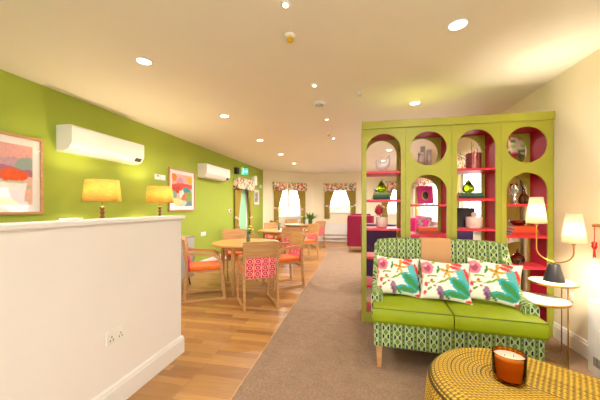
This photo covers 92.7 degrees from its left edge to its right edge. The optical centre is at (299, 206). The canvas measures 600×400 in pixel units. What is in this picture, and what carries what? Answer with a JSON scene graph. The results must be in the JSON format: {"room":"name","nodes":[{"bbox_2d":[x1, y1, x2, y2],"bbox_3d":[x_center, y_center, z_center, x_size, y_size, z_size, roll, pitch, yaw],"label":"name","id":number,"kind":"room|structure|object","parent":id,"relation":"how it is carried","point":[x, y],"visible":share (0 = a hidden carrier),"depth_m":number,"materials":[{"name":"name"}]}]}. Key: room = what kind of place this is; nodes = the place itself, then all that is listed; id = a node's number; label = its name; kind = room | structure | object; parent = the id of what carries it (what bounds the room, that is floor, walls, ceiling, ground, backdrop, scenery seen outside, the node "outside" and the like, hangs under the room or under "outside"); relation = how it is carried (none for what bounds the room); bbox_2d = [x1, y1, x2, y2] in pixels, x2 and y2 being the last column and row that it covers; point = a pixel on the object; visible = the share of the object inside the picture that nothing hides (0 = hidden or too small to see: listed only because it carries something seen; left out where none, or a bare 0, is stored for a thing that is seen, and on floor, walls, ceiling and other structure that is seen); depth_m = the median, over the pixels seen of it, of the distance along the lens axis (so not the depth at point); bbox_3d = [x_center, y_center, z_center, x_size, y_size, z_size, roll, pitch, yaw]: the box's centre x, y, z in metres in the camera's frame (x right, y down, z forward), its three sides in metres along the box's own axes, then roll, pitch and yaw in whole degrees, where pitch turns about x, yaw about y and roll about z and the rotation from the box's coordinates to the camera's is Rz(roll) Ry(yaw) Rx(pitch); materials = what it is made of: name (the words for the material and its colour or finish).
{"room":"care facility","nodes":[
{"label":"care facility","id":0,"kind":"room"},
{"bbox_2d":[0,219,180,399],"bbox_3d":[-1.608,0.703,0.171,0.120,1.195,4.895,0,0,11],"label":"wall","id":1,"kind":"structure","parent":0,"point":[62,289],"depth_m":1.64,"materials":[{"name":"white paint"}]},
{"bbox_2d":[0,215,184,230],"bbox_3d":[-1.607,0.091,0.183,0.178,0.028,4.920,0,0,11],"label":"trim","id":2,"kind":"structure","parent":1,"relation":"on","point":[57,223],"depth_m":1.59,"materials":[{"name":"white paint"}]},
{"bbox_2d":[106,324,124,345],"bbox_3d":[-1.197,0.830,1.860,0.014,0.086,0.146,0,0,11],"label":"wall socket","id":3,"kind":"object","parent":1,"relation":"attached to","point":[117,333],"visible":1,"depth_m":1.85,"materials":[{"name":"white plastic"}]},
{"bbox_2d":[92,335,184,399],"bbox_3d":[-1.606,1.222,0.180,0.160,0.155,4.915,0,0,11],"label":"baseboard","id":4,"kind":"structure","parent":1,"relation":"attached to","point":[134,380],"depth_m":2.08,"materials":[{"name":"white paint"}]},
{"bbox_2d":[0,69,262,261],"bbox_3d":[-2.597,0.005,4.098,0.160,2.590,12.200,0,0,11],"label":"wall","id":5,"kind":"structure","parent":0,"point":[28,108],"depth_m":3.93,"materials":[{"name":"green paint"}]},
{"bbox_2d":[0,131,43,214],"bbox_3d":[-2.798,-0.317,2.629,0.030,0.780,0.800,0,0,11],"label":"framed picture","id":6,"kind":"object","parent":5,"relation":"attached to","point":[21,157],"visible":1,"depth_m":2.83,"materials":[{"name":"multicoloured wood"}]},
{"bbox_2d":[0,141,31,204],"bbox_3d":[-2.800,-0.317,2.629,0.001,0.590,0.610,0,0,11],"label":"print","id":7,"kind":"object","parent":6,"relation":"attached to","point":[15,159],"depth_m":2.78},
{"bbox_2d":[56,124,143,164],"bbox_3d":[-2.492,-0.762,3.679,0.212,0.295,1.080,0,0,11],"label":"air conditioner","id":8,"kind":"object","parent":5,"relation":"attached to","point":[71,139],"visible":1,"depth_m":3.45,"materials":[{"name":"white plastic"}]},
{"bbox_2d":[168,167,194,210],"bbox_3d":[-2.229,-0.315,5.432,0.030,0.780,0.820,0,0,11],"label":"framed picture","id":9,"kind":"object","parent":5,"relation":"attached to","point":[182,182],"visible":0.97,"depth_m":5.40,"materials":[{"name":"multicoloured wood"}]},
{"bbox_2d":[172,173,191,205],"bbox_3d":[-2.231,-0.315,5.432,0.001,0.590,0.630,0,0,11],"label":"print","id":10,"kind":"object","parent":9,"relation":"attached to","point":[181,184],"depth_m":5.40},
{"bbox_2d":[198,163,229,181],"bbox_3d":[-1.923,-0.762,6.482,0.212,0.295,1.100,0,0,11],"label":"air conditioner","id":11,"kind":"object","parent":5,"relation":"attached to","point":[206,171],"visible":1,"depth_m":6.22,"materials":[{"name":"white plastic"}]},
{"bbox_2d":[239,189,246,228],"bbox_3d":[-1.712,0.290,8.306,0.100,2.020,0.900,0,0,11],"label":"door","id":12,"kind":"structure","parent":5,"relation":"in","point":[243,205],"depth_m":8.51,"materials":[{"name":"glass"}]},
{"bbox_2d":[233,177,254,190],"bbox_3d":[-1.598,-0.644,8.268,0.140,0.312,1.270,0,0,11],"label":"pelmet","id":13,"kind":"object","parent":5,"relation":"attached to","point":[241,183],"visible":0.99,"depth_m":8.00,"materials":[{"name":"fabric"}]},
{"bbox_2d":[235,188,241,228],"bbox_3d":[-1.690,0.280,7.887,0.090,1.961,0.453,0,0,11],"label":"curtain","id":14,"kind":"object","parent":13,"relation":"hanging from","point":[238,191],"visible":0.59,"depth_m":7.76,"materials":[{"name":"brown fabric"}]},
{"bbox_2d":[248,190,252,237],"bbox_3d":[-1.524,0.280,8.707,0.090,1.961,0.367,0,0,11],"label":"curtain","id":15,"kind":"object","parent":13,"relation":"hanging from","point":[249,191],"visible":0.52,"depth_m":8.73,"materials":[{"name":"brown fabric"}]},
{"bbox_2d":[253,189,259,204],"bbox_3d":[-1.426,-0.320,9.391,0.030,0.500,0.500,0,0,11],"label":"framed picture","id":16,"kind":"object","parent":5,"relation":"attached to","point":[256,194],"visible":1,"depth_m":9.39,"materials":[{"name":"white paper"}]},
{"bbox_2d":[127,241,360,399],"bbox_3d":[0.156,1.350,4.177,5.605,0.100,13.850,0,0,11],"label":"floor","id":17,"kind":"structure","parent":0,"point":[223,342],"depth_m":3.04,"materials":[{"name":"brown wood"}]},
{"bbox_2d":[181,235,194,284],"bbox_3d":[-2.230,0.894,3.922,0.569,0.817,2.020,0,0,11],"label":"sideboard","id":18,"kind":"object","parent":17,"relation":"on","point":[190,238],"visible":0.12,"depth_m":4.68,"materials":[{"name":"grey paint"}]},
{"bbox_2d":[81,179,121,217],"bbox_3d":[-2.256,0.090,3.264,0.384,0.790,0.384,0,0,11],"label":"table lamp","id":19,"kind":"object","parent":18,"relation":"on","point":[94,190],"visible":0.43,"depth_m":3.13,"materials":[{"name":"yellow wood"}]},
{"bbox_2d":[145,186,173,215],"bbox_3d":[-2.092,0.090,4.271,0.384,0.790,0.384,0,0,11],"label":"table lamp","id":20,"kind":"object","parent":18,"relation":"on","point":[155,194],"visible":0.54,"depth_m":4.13,"materials":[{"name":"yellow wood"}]},
{"bbox_2d":[181,237,225,302],"bbox_3d":[-1.400,0.868,4.157,0.599,0.866,0.472,0,0,-18],"label":"dining chair","id":21,"kind":"object","parent":17,"relation":"on","point":[217,265],"visible":1,"depth_m":4.01,"materials":[{"name":"brown wood"}]},
{"bbox_2d":[222,229,246,280],"bbox_3d":[-1.181,0.868,5.370,0.472,0.866,0.599,0,0,-23],"label":"dining chair","id":22,"kind":"object","parent":17,"relation":"on","point":[228,233],"visible":0.45,"depth_m":5.55,"materials":[{"name":"brown wood"}]},
{"bbox_2d":[211,238,276,294],"bbox_3d":[-0.875,0.933,4.637,1.080,0.733,1.080,0,0,15],"label":"dining table","id":23,"kind":"object","parent":17,"relation":"on","point":[233,245],"visible":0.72,"depth_m":4.34,"materials":[{"name":"brown wood"}]},
{"bbox_2d":[245,226,253,241],"bbox_3d":[-0.843,0.435,4.662,0.174,0.263,0.172,0,0,11],"label":"flower vase","id":24,"kind":"object","parent":23,"relation":"on","point":[248,230],"visible":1,"depth_m":4.64,"materials":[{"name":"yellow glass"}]},
{"bbox_2d":[237,241,279,311],"bbox_3d":[-0.578,0.868,3.864,0.472,0.866,0.599,0,0,-21],"label":"dining chair","id":25,"kind":"object","parent":17,"relation":"on","point":[260,259],"visible":1,"depth_m":3.63,"materials":[{"name":"brown wood"}]},
{"bbox_2d":[258,228,285,253],"bbox_3d":[-0.500,0.933,7.091,1.080,0.733,1.080,0,0,15],"label":"dining table","id":26,"kind":"object","parent":17,"relation":"on","point":[273,231],"visible":0.44,"depth_m":6.90,"materials":[{"name":"brown wood"}]},
{"bbox_2d":[264,222,283,253],"bbox_3d":[-0.716,0.868,7.807,0.472,0.866,0.599,0,0,-17],"label":"dining chair","id":27,"kind":"object","parent":17,"relation":"on","point":[269,225],"visible":0.44,"depth_m":8.01,"materials":[{"name":"brown wood"}]},
{"bbox_2d":[262,232,304,290],"bbox_3d":[-0.269,0.868,4.775,0.599,0.866,0.472,0,0,-30],"label":"dining chair","id":28,"kind":"object","parent":17,"relation":"on","point":[296,239],"visible":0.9,"depth_m":4.70,"materials":[{"name":"brown wood"}]},
{"bbox_2d":[276,227,302,267],"bbox_3d":[-0.255,0.868,6.411,0.472,0.866,0.599,0,0,-20],"label":"dining chair","id":29,"kind":"object","parent":17,"relation":"on","point":[285,232],"visible":0.46,"depth_m":6.13,"materials":[{"name":"brown wood"}]},
{"bbox_2d":[284,223,312,227],"bbox_3d":[-0.007,0.933,9.572,1.080,0.733,1.080,0,0,1],"label":"dining table","id":30,"kind":"object","parent":17,"relation":"on","point":[287,224],"visible":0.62,"depth_m":9.27,"materials":[{"name":"brown wood"}]},
{"bbox_2d":[302,224,319,260],"bbox_3d":[0.132,0.868,7.204,0.599,0.866,0.472,0,0,-31],"label":"dining chair","id":31,"kind":"object","parent":17,"relation":"on","point":[312,233],"visible":0.78,"depth_m":7.19,"materials":[{"name":"brown wood"}]},
{"bbox_2d":[304,221,325,248],"bbox_3d":[0.456,0.868,9.147,0.599,0.866,0.472,0,0,43],"label":"dining chair","id":32,"kind":"object","parent":17,"relation":"on","point":[321,223],"visible":0.64,"depth_m":9.04,"materials":[{"name":"brown wood"}]},
{"bbox_2d":[347,215,372,251],"bbox_3d":[1.758,0.764,8.410,0.720,1.059,0.756,0,0,11],"label":"armchair","id":33,"kind":"object","parent":17,"relation":"on","point":[354,222],"visible":0.58,"depth_m":8.11,"materials":[{"name":"fabric"}]},
{"bbox_2d":[410,216,429,237],"bbox_3d":[3.011,0.769,7.761,0.755,1.049,0.720,0,0,1],"label":"armchair","id":34,"kind":"object","parent":17,"relation":"on","point":[413,221],"visible":0.19,"depth_m":7.44,"materials":[{"name":"fabric"}]},
{"bbox_2d":[263,170,311,230],"bbox_3d":[-0.453,0.005,10.589,1.999,2.590,0.160,0,0,-27],"label":"wall","id":35,"kind":"structure","parent":0,"point":[269,177],"depth_m":10.37,"materials":[{"name":"beige paint"}]},
{"bbox_2d":[273,182,306,190],"bbox_3d":[-0.353,-0.739,10.472,1.330,0.302,0.140,0,0,-27],"label":"pelmet","id":36,"kind":"object","parent":35,"relation":"attached to","point":[284,186],"visible":1,"depth_m":10.38,"materials":[{"name":"fabric"}]},
{"bbox_2d":[274,190,282,222],"bbox_3d":[-0.751,-0.025,10.284,0.417,1.551,0.090,0,0,-27],"label":"curtain","id":37,"kind":"object","parent":36,"relation":"hanging from","point":[277,193],"visible":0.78,"depth_m":10.24,"materials":[{"name":"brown fabric"}]},
{"bbox_2d":[297,190,305,222],"bbox_3d":[0.022,-0.025,10.682,0.437,1.551,0.090,0,0,-27],"label":"curtain","id":38,"kind":"object","parent":36,"relation":"hanging from","point":[301,194],"visible":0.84,"depth_m":10.70,"materials":[{"name":"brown fabric"}]},
{"bbox_2d":[279,190,300,217],"bbox_3d":[-0.404,-0.170,10.547,1.150,1.100,0.160,0,0,-27],"label":"window","id":39,"kind":"structure","parent":35,"relation":"in","point":[288,191],"depth_m":10.58,"materials":[{"name":"white plastic"}]},
{"bbox_2d":[0,0,599,172],"bbox_3d":[0.156,-1.340,4.177,5.605,0.100,13.850,0,0,11],"label":"ceiling","id":40,"kind":"structure","parent":0,"point":[211,59],"depth_m":2.52,"materials":[{"name":"white paint"}]},
{"bbox_2d":[135,57,152,64],"bbox_3d":[-1.376,-1.286,2.524,0.136,0.009,0.136,0,0,11],"label":"recessed light","id":41,"kind":"object","parent":40,"relation":"in","point":[142,60],"visible":1,"depth_m":2.52,"materials":[{"name":"white plastic"}]},
{"bbox_2d":[137,58,150,64],"bbox_3d":[-1.376,-1.287,2.524,0.111,0.004,0.111,0,0,11],"label":"diffuser","id":42,"kind":"object","parent":41,"relation":"attached to","point":[144,61],"depth_m":2.53,"materials":[{"name":"beige plastic"}]},
{"bbox_2d":[281,0,290,7],"bbox_3d":[-0.091,-1.281,1.814,0.064,0.018,0.064,0,0,11],"label":"recessed light","id":43,"kind":"object","parent":40,"relation":"in","point":[285,3],"visible":1,"depth_m":1.80,"materials":[{"name":"white plastic"}]},
{"bbox_2d":[285,32,294,42],"bbox_3d":[-0.074,-1.263,2.148,0.080,0.054,0.080,0,0,11],"label":"detector","id":44,"kind":"object","parent":40,"relation":"attached to","point":[289,36],"visible":1,"depth_m":2.13,"materials":[{"name":"white plastic"}]},
{"bbox_2d":[313,100,325,106],"bbox_3d":[0.242,-1.268,3.532,0.170,0.045,0.170,0,0,11],"label":"smoke detector","id":45,"kind":"object","parent":40,"relation":"attached to","point":[318,103],"visible":1,"depth_m":3.49,"materials":[{"name":"white plastic"}]},
{"bbox_2d":[447,18,468,30],"bbox_3d":[1.114,-1.286,2.019,0.136,0.009,0.136,0,0,11],"label":"recessed light","id":46,"kind":"object","parent":40,"relation":"in","point":[457,24],"visible":1,"depth_m":2.01,"materials":[{"name":"white plastic"}]},
{"bbox_2d":[449,20,466,29],"bbox_3d":[1.114,-1.287,2.019,0.111,0.004,0.111,0,0,11],"label":"diffuser","id":47,"kind":"object","parent":46,"relation":"attached to","point":[455,24],"depth_m":2.01,"materials":[{"name":"beige plastic"}]},
{"bbox_2d":[312,172,412,236],"bbox_3d":[2.274,0.005,10.691,3.645,2.590,0.160,0,0,11],"label":"wall","id":48,"kind":"structure","parent":0,"point":[318,179],"depth_m":10.72,"materials":[{"name":"beige paint"}]},
{"bbox_2d":[318,237,346,241],"bbox_3d":[2.256,1.222,10.604,3.645,0.155,0.018,0,0,11],"label":"baseboard","id":49,"kind":"structure","parent":48,"relation":"attached to","point":[319,238],"depth_m":10.79,"materials":[{"name":"white paint"}]},
{"bbox_2d":[322,223,346,237],"bbox_3d":[1.458,0.889,10.704,1.300,0.542,0.102,0,0,11],"label":"radiator","id":50,"kind":"object","parent":48,"relation":"attached to","point":[332,230],"visible":0.63,"depth_m":10.68,"materials":[{"name":"white metal"}]},
{"bbox_2d":[324,183,355,190],"bbox_3d":[1.492,-0.739,10.697,1.210,0.302,0.140,0,0,11],"label":"pelmet","id":51,"kind":"object","parent":48,"relation":"attached to","point":[327,186],"visible":1,"depth_m":10.63,"materials":[{"name":"fabric"}]},
{"bbox_2d":[324,191,333,218],"bbox_3d":[1.137,-0.180,10.784,0.467,1.241,0.090,0,0,11],"label":"curtain","id":52,"kind":"object","parent":51,"relation":"hanging from","point":[328,195],"visible":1,"depth_m":10.79,"materials":[{"name":"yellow fabric"}]},
{"bbox_2d":[346,190,355,214],"bbox_3d":[1.853,-0.180,10.639,0.467,1.241,0.090,0,0,11],"label":"curtain","id":53,"kind":"object","parent":51,"relation":"hanging from","point":[351,195],"visible":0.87,"depth_m":10.61,"materials":[{"name":"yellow fabric"}]},
{"bbox_2d":[383,181,395,190],"bbox_3d":[3.442,-0.754,10.301,1.000,0.332,0.140,0,0,11],"label":"pelmet","id":54,"kind":"object","parent":48,"relation":"attached to","point":[391,185],"visible":0.35,"depth_m":10.27,"materials":[{"name":"fabric"}]},
{"bbox_2d":[382,190,392,223],"bbox_3d":[3.195,-0.001,10.367,0.477,1.601,0.090,0,0,11],"label":"curtain","id":55,"kind":"object","parent":54,"relation":"hanging from","point":[384,204],"visible":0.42,"depth_m":10.36,"materials":[{"name":"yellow fabric"}]},
{"bbox_2d":[231,252,599,399],"bbox_3d":[1.167,1.347,2.518,2.965,0.106,11.000,0,0,11],"label":"floor","id":56,"kind":"structure","parent":0,"point":[323,349],"depth_m":2.46,"materials":[{"name":"brown carpet"}]},
{"bbox_2d":[230,254,326,399],"bbox_3d":[-0.266,1.302,2.911,0.008,0.016,10.800,0,0,11],"label":"trim","id":57,"kind":"structure","parent":56,"relation":"on","point":[326,254],"depth_m":2.79,"materials":[{"name":"brown wood"}]},
{"bbox_2d":[361,223,410,276],"bbox_3d":[1.470,0.779,4.778,0.740,1.029,0.753,0,0,31],"label":"armchair","id":58,"kind":"object","parent":56,"relation":"on","point":[372,236],"visible":0.19,"depth_m":4.58,"materials":[{"name":"purple fabric"}]},
{"bbox_2d":[426,226,472,239],"bbox_3d":[2.423,0.804,4.892,0.740,0.980,0.748,0,0,6],"label":"armchair","id":59,"kind":"object","parent":56,"relation":"on","point":[468,235],"visible":0.04,"depth_m":4.51,"materials":[{"name":"purple fabric"}]},
{"bbox_2d":[362,111,554,336],"bbox_3d":[1.651,0.171,3.221,1.870,2.247,0.414,0,0,11],"label":"shelving unit","id":60,"kind":"object","parent":56,"relation":"on","point":[535,129],"visible":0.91,"depth_m":3.07,"materials":[{"name":"green paint"}]},
{"bbox_2d":[374,204,386,227],"bbox_3d":[0.940,0.103,3.350,0.157,0.271,0.128,0,0,11],"label":"potted flower","id":61,"kind":"object","parent":60,"relation":"on","point":[381,222],"visible":1,"depth_m":3.31,"materials":[{"name":"pink ceramic"}]},
{"bbox_2d":[372,197,389,199],"bbox_3d":[0.948,-0.100,3.348,0.190,0.032,0.140,0,0,8],"label":"book","id":62,"kind":"object","parent":60,"relation":"on","point":[373,198],"visible":0.98,"depth_m":3.28,"materials":[{"name":"paper"}]},
{"bbox_2d":[373,195,388,196],"bbox_3d":[0.948,-0.129,3.348,0.180,0.026,0.130,0,0,15],"label":"book","id":63,"kind":"object","parent":62,"relation":"on","point":[373,195],"visible":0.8,"depth_m":3.29,"materials":[{"name":"green paper"}]},
{"bbox_2d":[373,192,388,194],"bbox_3d":[0.948,-0.156,3.348,0.170,0.026,0.120,0,0,9],"label":"book","id":64,"kind":"object","parent":63,"relation":"on","point":[374,193],"visible":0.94,"depth_m":3.29,"materials":[{"name":"green paper"}]},
{"bbox_2d":[376,179,386,191],"bbox_3d":[0.954,-0.248,3.347,0.116,0.156,0.116,0,0,11],"label":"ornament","id":65,"kind":"object","parent":64,"relation":"on","point":[381,187],"visible":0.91,"depth_m":3.31,"materials":[{"name":"green glass"}]},
{"bbox_2d":[375,155,389,170],"bbox_3d":[0.966,-0.501,3.344,0.132,0.201,0.139,0,0,-38],"label":"bird figurine","id":66,"kind":"object","parent":60,"relation":"on","point":[381,166],"visible":0.82,"depth_m":3.31,"materials":[{"name":"white ceramic"}]},
{"bbox_2d":[416,186,433,203],"bbox_3d":[1.430,-0.140,3.279,0.181,0.213,0.068,0,0,7],"label":"picture frame","id":67,"kind":"object","parent":60,"relation":"on","point":[424,193],"visible":0.98,"depth_m":3.26,"materials":[{"name":"paint"}]},
{"bbox_2d":[415,230,437,233],"bbox_3d":[1.437,0.281,3.249,0.210,0.036,0.150,0,0,8],"label":"book","id":68,"kind":"object","parent":60,"relation":"on","point":[417,231],"visible":0.86,"depth_m":3.18,"materials":[{"name":"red paper"}]},
{"bbox_2d":[416,227,437,230],"bbox_3d":[1.437,0.246,3.249,0.200,0.034,0.145,0,0,13],"label":"book","id":69,"kind":"object","parent":68,"relation":"on","point":[417,228],"visible":1,"depth_m":3.19,"materials":[{"name":"orange paper"}]},
{"bbox_2d":[418,216,431,226],"bbox_3d":[1.421,0.165,3.252,0.150,0.124,0.069,0,0,11],"label":"knot sculpture","id":70,"kind":"object","parent":69,"relation":"on","point":[426,217],"visible":1,"depth_m":3.25,"materials":[{"name":"ceramic"}]},
{"bbox_2d":[426,149,431,164],"bbox_3d":[1.458,-0.548,3.235,0.057,0.205,0.057,0,0,11],"label":"vase","id":71,"kind":"object","parent":60,"relation":"on","point":[428,151],"visible":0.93,"depth_m":3.21,"materials":[{"name":"pink glass"}]},
{"bbox_2d":[457,208,474,226],"bbox_3d":[1.875,0.119,3.249,0.200,0.218,0.068,0,0,19],"label":"photo frame","id":72,"kind":"object","parent":60,"relation":"on","point":[462,213],"visible":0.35,"depth_m":3.25,"materials":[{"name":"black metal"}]},
{"bbox_2d":[457,196,484,198],"bbox_3d":[1.868,-0.105,3.162,0.250,0.030,0.160,0,0,13],"label":"book","id":73,"kind":"object","parent":60,"relation":"on","point":[458,197],"visible":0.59,"depth_m":3.09,"materials":[{"name":"paper"}]},
{"bbox_2d":[457,193,483,195],"bbox_3d":[1.868,-0.137,3.162,0.235,0.034,0.150,0,0,9],"label":"book","id":74,"kind":"object","parent":73,"relation":"on","point":[458,194],"visible":0.71,"depth_m":3.09,"materials":[{"name":"green paper"}]},
{"bbox_2d":[462,178,474,192],"bbox_3d":[1.863,-0.237,3.163,0.122,0.164,0.122,0,0,11],"label":"bottle","id":75,"kind":"object","parent":74,"relation":"on","point":[468,187],"visible":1,"depth_m":3.13,"materials":[{"name":"green glass"}]},
{"bbox_2d":[457,141,487,167],"bbox_3d":[1.880,-0.570,3.159,0.347,0.320,0.151,0,0,11],"label":"ribbed vase","id":76,"kind":"object","parent":60,"relation":"on","point":[473,160],"visible":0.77,"depth_m":3.10,"materials":[{"name":"pink glass"}]},
{"bbox_2d":[466,212,482,228],"bbox_3d":[1.890,0.142,3.106,0.160,0.175,0.160,0,0,11],"label":"lidded jar","id":77,"kind":"object","parent":60,"relation":"on","point":[474,222],"visible":0.99,"depth_m":3.05,"materials":[{"name":"ceramic"}]},
{"bbox_2d":[509,184,518,203],"bbox_3d":[2.287,-0.138,3.056,0.080,0.215,0.080,0,0,11],"label":"candle holder","id":78,"kind":"object","parent":60,"relation":"on","point":[514,188],"visible":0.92,"depth_m":3.04,"materials":[{"name":"silver glass"}]},
{"bbox_2d":[510,248,524,264],"bbox_3d":[2.319,0.525,3.050,0.132,0.170,0.132,0,0,11],"label":"round vase","id":79,"kind":"object","parent":60,"relation":"on","point":[517,258],"visible":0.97,"depth_m":3.01,"materials":[{"name":"brown glass"}]},
{"bbox_2d":[517,186,528,203],"bbox_3d":[2.388,-0.130,3.056,0.110,0.198,0.110,0,0,11],"label":"bottle","id":80,"kind":"object","parent":60,"relation":"on","point":[523,198],"visible":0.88,"depth_m":3.03,"materials":[{"name":"brown glass"}]},
{"bbox_2d":[507,231,538,235],"bbox_3d":[2.345,0.278,3.034,0.250,0.030,0.170,0,0,11],"label":"book","id":81,"kind":"object","parent":60,"relation":"on","point":[508,233],"visible":0.7,"depth_m":2.96,"materials":[{"name":"red paper"}]},
{"bbox_2d":[507,228,538,232],"bbox_3d":[2.345,0.248,3.034,0.240,0.030,0.160,0,0,9],"label":"book","id":82,"kind":"object","parent":81,"relation":"on","point":[508,229],"visible":0.66,"depth_m":2.96,"materials":[{"name":"orange paper"}]},
{"bbox_2d":[508,225,534,229],"bbox_3d":[2.345,0.215,3.034,0.190,0.034,0.150,0,0,14],"label":"book","id":83,"kind":"object","parent":82,"relation":"on","point":[509,226],"visible":0.93,"depth_m":2.97,"materials":[{"name":"orange paper"}]},
{"bbox_2d":[509,220,525,225],"bbox_3d":[2.317,0.171,3.040,0.156,0.054,0.156,0,0,11],"label":"glass bowl","id":84,"kind":"object","parent":83,"relation":"on","point":[513,222],"visible":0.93,"depth_m":3.00,"materials":[{"name":"red glass"}]},
{"bbox_2d":[371,238,548,366],"bbox_3d":[1.246,0.804,2.485,1.204,0.980,0.775,0,0,16],"label":"sofa","id":85,"kind":"object","parent":56,"relation":"on","point":[439,326],"visible":0.66,"depth_m":2.21,"materials":[{"name":"fabric"}]},
{"bbox_2d":[376,255,419,297],"bbox_3d":[0.890,0.717,2.604,0.404,0.523,0.203,0,0,11],"label":"cushion","id":86,"kind":"object","parent":85,"relation":"on","point":[395,275],"visible":0.88,"depth_m":2.54,"materials":[{"name":"fabric"}]},
{"bbox_2d":[373,290,453,329],"bbox_3d":[0.943,0.854,2.495,0.581,0.125,0.630,0,0,16],"label":"seat cushion","id":87,"kind":"object","parent":85,"relation":"on","point":[392,309],"depth_m":2.24,"materials":[{"name":"leather"}]},
{"bbox_2d":[419,237,450,277],"bbox_3d":[1.314,0.495,2.787,0.269,0.384,0.171,0,0,16],"label":"throw blanket","id":88,"kind":"object","parent":85,"relation":"on","point":[432,249],"visible":0.66,"depth_m":2.74,"materials":[{"name":"orange fabric"}]},
{"bbox_2d":[419,259,472,304],"bbox_3d":[1.242,0.722,2.452,0.412,0.503,0.200,0,0,19],"label":"cushion","id":89,"kind":"object","parent":85,"relation":"on","point":[445,281],"visible":0.97,"depth_m":2.40,"materials":[{"name":"fabric"}]},
{"bbox_2d":[467,257,522,308],"bbox_3d":[1.597,0.709,2.366,0.417,0.534,0.208,0,0,32],"label":"cushion","id":90,"kind":"object","parent":85,"relation":"on","point":[499,283],"visible":0.92,"depth_m":2.31,"materials":[{"name":"fabric"}]},
{"bbox_2d":[445,298,548,340],"bbox_3d":[1.509,0.854,2.334,0.581,0.125,0.630,0,0,16],"label":"seat cushion","id":91,"kind":"object","parent":85,"relation":"on","point":[484,317],"depth_m":2.08,"materials":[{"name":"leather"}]},
{"bbox_2d":[424,348,599,399],"bbox_3d":[1.232,1.083,1.270,0.839,0.422,1.295,0,0,-41],"label":"ottoman","id":92,"kind":"object","parent":56,"relation":"on","point":[460,373],"visible":0.73,"depth_m":1.44,"materials":[{"name":"yellow wicker"}]},
{"bbox_2d":[492,346,526,387],"bbox_3d":[1.057,0.805,1.446,0.146,0.140,0.146,0,0,11],"label":"candle","id":93,"kind":"object","parent":92,"relation":"on","point":[509,365],"visible":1,"depth_m":1.40,"materials":[{"name":"orange glass"}]},
{"bbox_2d":[522,292,571,368],"bbox_3d":[1.980,1.021,2.343,0.364,0.544,0.364,0,0,39],"label":"side table","id":94,"kind":"object","parent":56,"relation":"on","point":[542,300],"visible":0.57,"depth_m":2.28,"materials":[{"name":"stone"}]},
{"bbox_2d":[528,276,579,364],"bbox_3d":[2.193,0.968,2.484,0.338,0.652,0.338,0,0,-9],"label":"side table","id":95,"kind":"object","parent":56,"relation":"on","point":[568,284],"visible":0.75,"depth_m":2.43,"materials":[{"name":"stone"}]},
{"bbox_2d":[525,197,587,282],"bbox_3d":[2.182,0.276,2.433,0.212,0.730,0.447,0,0,-12],"label":"table lamp","id":96,"kind":"object","parent":95,"relation":"on","point":[573,232],"visible":1,"depth_m":2.43,"materials":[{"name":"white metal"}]},
{"bbox_2d":[588,298,599,377],"bbox_3d":[2.228,1.006,1.716,0.122,0.576,1.100,0,0,11],"label":"radiator","id":97,"kind":"object","parent":56,"relation":"on","point":[593,303],"visible":1,"depth_m":2.20,"materials":[{"name":"white metal"}]},
{"bbox_2d":[413,48,599,340],"bbox_3d":[2.785,0.005,3.644,0.160,2.590,13.450,0,0,11],"label":"wall","id":98,"kind":"structure","parent":0,"point":[574,94],"depth_m":2.58,"materials":[{"name":"beige paint"}]},
{"bbox_2d":[413,178,432,188],"bbox_3d":[3.548,-0.754,8.157,0.140,0.332,2.800,0,0,11],"label":"pelmet","id":99,"kind":"object","parent":98,"relation":"attached to","point":[419,181],"visible":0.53,"depth_m":8.27,"materials":[{"name":"fabric"}]},
{"bbox_2d":[420,183,436,222],"bbox_3d":[3.636,-0.170,8.139,0.160,1.100,2.500,0,0,11],"label":"window","id":100,"kind":"structure","parent":98,"relation":"in","point":[434,219],"depth_m":7.71,"materials":[{"name":"white glass"}]},
{"bbox_2d":[462,174,465,207],"bbox_3d":[2.925,-0.170,4.636,0.160,1.100,1.950,0,0,11],"label":"window","id":101,"kind":"structure","parent":98,"relation":"in","point":[463,175],"depth_m":5.47,"materials":[{"name":"white glass"}]},
{"bbox_2d":[457,135,524,167],"bbox_3d":[2.819,-0.744,4.566,0.140,0.312,2.430,0,0,11],"label":"pelmet","id":102,"kind":"object","parent":98,"relation":"attached to","point":[515,145],"visible":0.19,"depth_m":3.40,"materials":[{"name":"fabric"}]},
{"bbox_2d":[507,155,520,287],"bbox_3d":[2.647,0.200,3.640,0.090,2.001,0.513,0,0,11],"label":"curtain","id":103,"kind":"object","parent":102,"relation":"hanging from","point":[513,212],"visible":0.31,"depth_m":3.47,"materials":[{"name":"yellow fabric"}]},
{"bbox_2d":[553,322,587,359],"bbox_3d":[2.698,1.222,3.662,0.018,0.155,13.450,0,0,11],"label":"baseboard","id":104,"kind":"structure","parent":98,"relation":"attached to","point":[577,343],"depth_m":2.60,"materials":[{"name":"white paint"}]},
{"bbox_3d":[2.391,0.150,2.229,0.050,0.024,0.280,0,0,11],"label":"hook rail","id":105,"kind":"object","parent":98,"relation":"attached to","visible":0},
{"bbox_2d":[591,227,597,257],"bbox_3d":[2.402,0.286,2.334,0.020,0.262,0.053,0,0,11],"label":"tassel","id":106,"kind":"object","parent":105,"relation":"hanging from","point":[593,243],"visible":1,"depth_m":2.33,"materials":[{"name":"red fabric"}]},
{"label":"outside","id":107,"kind":"structure","parent":0,"visible":0},
{"bbox_3d":[2.983,1.675,14.700,80.000,0.250,90.000,0,0,11],"label":"ground","id":108,"kind":"structure","parent":107,"visible":0},
{"bbox_2d":[331,203,348,209],"bbox_3d":[2.280,0.721,15.828,3.572,1.867,3.525,0,0,11],"label":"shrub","id":109,"kind":"object","parent":108,"relation":"on","point":[342,206],"visible":0.05,"depth_m":15.09,"materials":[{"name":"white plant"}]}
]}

